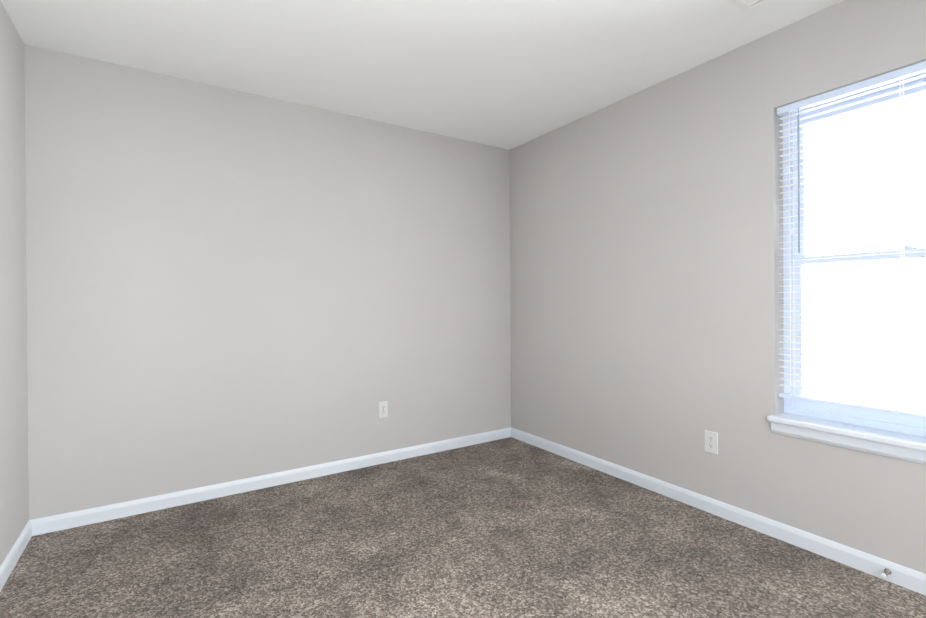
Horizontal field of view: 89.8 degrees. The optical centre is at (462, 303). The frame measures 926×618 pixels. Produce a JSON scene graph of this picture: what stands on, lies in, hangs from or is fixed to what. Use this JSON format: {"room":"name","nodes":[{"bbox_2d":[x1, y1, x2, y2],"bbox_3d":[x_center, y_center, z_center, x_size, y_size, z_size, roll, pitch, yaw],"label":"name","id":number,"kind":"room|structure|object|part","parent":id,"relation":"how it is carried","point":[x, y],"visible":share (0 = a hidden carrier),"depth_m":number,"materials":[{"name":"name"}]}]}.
{"room":"empty bedroom","nodes":[
{"label":"empty bedroom","id":0,"kind":"room"},
{"bbox_2d":[0,0,28,565],"bbox_3d":[-1.090,-0.068,0.475,0.170,2.440,4.240,-1,0,-33],"label":"wall","id":1,"kind":"structure","parent":0,"point":[14,498],"depth_m":2.09,"materials":[{"name":"beige paint"}]},
{"bbox_2d":[0,521,31,590],"bbox_3d":[-1.050,1.112,0.600,0.013,0.078,4.044,-1,0,-33],"label":"baseboard","id":2,"kind":"structure","parent":1,"relation":"attached to","point":[10,561],"depth_m":2.05,"materials":[{"name":"white wood"}]},
{"bbox_2d":[24,44,510,519],"bbox_3d":[-0.927,-0.078,3.202,3.394,2.440,0.170,-1,0,-33],"label":"wall","id":3,"kind":"structure","parent":0,"point":[224,285],"depth_m":2.81,"materials":[{"name":"beige paint"}]},
{"bbox_2d":[29,427,511,535],"bbox_3d":[-0.869,1.103,3.129,3.054,0.078,0.013,-1,0,-33],"label":"baseboard","id":4,"kind":"structure","parent":3,"relation":"attached to","point":[54,523],"depth_m":2.81,"materials":[{"name":"white wood"}]},
{"bbox_2d":[378,401,387,417],"bbox_3d":[-0.571,0.757,3.324,0.070,0.114,0.007,-1,0,-33],"label":"electrical outlet","id":5,"kind":"object","parent":3,"relation":"attached to","point":[383,409],"visible":1,"depth_m":3.32,"materials":[{"name":"white plastic"}]},
{"bbox_2d":[1,0,842,149],"bbox_3d":[0.211,-1.360,1.415,3.394,0.120,4.410,-1,0,-33],"label":"ceiling","id":6,"kind":"structure","parent":0,"point":[508,74],"depth_m":2.35,"materials":[{"name":"white paint"}]},
{"bbox_2d":[731,0,770,11],"bbox_3d":[1.307,-1.302,1.881,0.148,0.016,0.360,-1,0,-33],"label":"ceiling vent","id":7,"kind":"object","parent":6,"relation":"in","point":[748,5],"visible":1,"depth_m":2.01,"materials":[{"name":"white metal"}]},
{"bbox_2d":[0,437,925,617],"bbox_3d":[0.229,1.190,1.423,3.394,0.100,4.410,-1,0,-33],"label":"floor","id":8,"kind":"structure","parent":0,"point":[510,527],"depth_m":2.08,"materials":[{"name":"carpet"}]},
{"bbox_2d":[509,0,925,573],"bbox_3d":[1.576,-0.092,2.291,0.170,2.440,4.070,-1,0,-33],"label":"wall","id":9,"kind":"structure","parent":0,"point":[646,250],"depth_m":2.58,"materials":[{"name":"beige paint"}]},
{"bbox_2d":[705,430,717,453],"bbox_3d":[1.339,0.747,2.507,0.007,0.114,0.070,-1,0,-33],"label":"electrical outlet","id":10,"kind":"object","parent":9,"relation":"attached to","point":[711,442],"visible":1,"depth_m":2.50,"materials":[{"name":"white plastic"}]},
{"bbox_2d":[511,428,925,594],"bbox_3d":[1.507,1.089,2.245,0.013,0.078,4.044,-1,0,-33],"label":"baseboard","id":11,"kind":"structure","parent":9,"relation":"attached to","point":[908,578],"depth_m":2.32,"materials":[{"name":"white wood"}]},
{"bbox_2d":[880,568,891,577],"bbox_3d":[1.702,1.088,1.872,0.063,0.023,0.023,-1,0,-33],"label":"doorstop","id":12,"kind":"object","parent":11,"relation":"attached to","point":[886,572],"visible":1,"depth_m":1.87,"materials":[{"name":"silver metal"}]},
{"bbox_2d":[767,413,925,451],"bbox_3d":[1.783,0.552,1.882,0.154,0.028,0.946,-1,0,-33],"label":"window sill","id":13,"kind":"structure","parent":9,"relation":"attached to","point":[909,441],"depth_m":1.99,"materials":[{"name":"white wood"}]},
{"bbox_2d":[771,61,925,464],"bbox_3d":[1.814,-0.162,1.903,0.189,1.571,0.926,-1,0,-33],"label":"window","id":14,"kind":"structure","parent":9,"relation":"in","point":[898,84],"depth_m":2.06,"materials":[{"name":"white plastic"}]},
{"bbox_3d":[1.784,0.442,1.883,0.036,0.016,0.894,-1,0,-33],"label":"blind rail","id":15,"kind":"part","parent":14,"relation":"part of","materials":[{"name":"white plastic"}]},
{"bbox_3d":[1.845,0.139,1.923,0.030,0.728,0.842,-1,0,-33],"label":"window sash","id":16,"kind":"part","parent":14,"relation":"part of","materials":[{"name":"white plastic"}]},
{"bbox_3d":[1.869,-0.550,1.939,0.030,0.728,0.842,-1,0,-33],"label":"window sash","id":17,"kind":"part","parent":14,"relation":"part of","materials":[{"name":"white plastic"}]},
{"label":"outside","id":18,"kind":"structure","parent":0,"visible":0},
{"bbox_2d":[804,92,925,412],"bbox_3d":[2.179,-0.377,2.578,0.001,5.000,6.000,-1,0,-33],"label":"sky","id":19,"kind":"structure","parent":18,"point":[887,308],"depth_m":2.54,"materials":[{"name":"white"}]}
]}

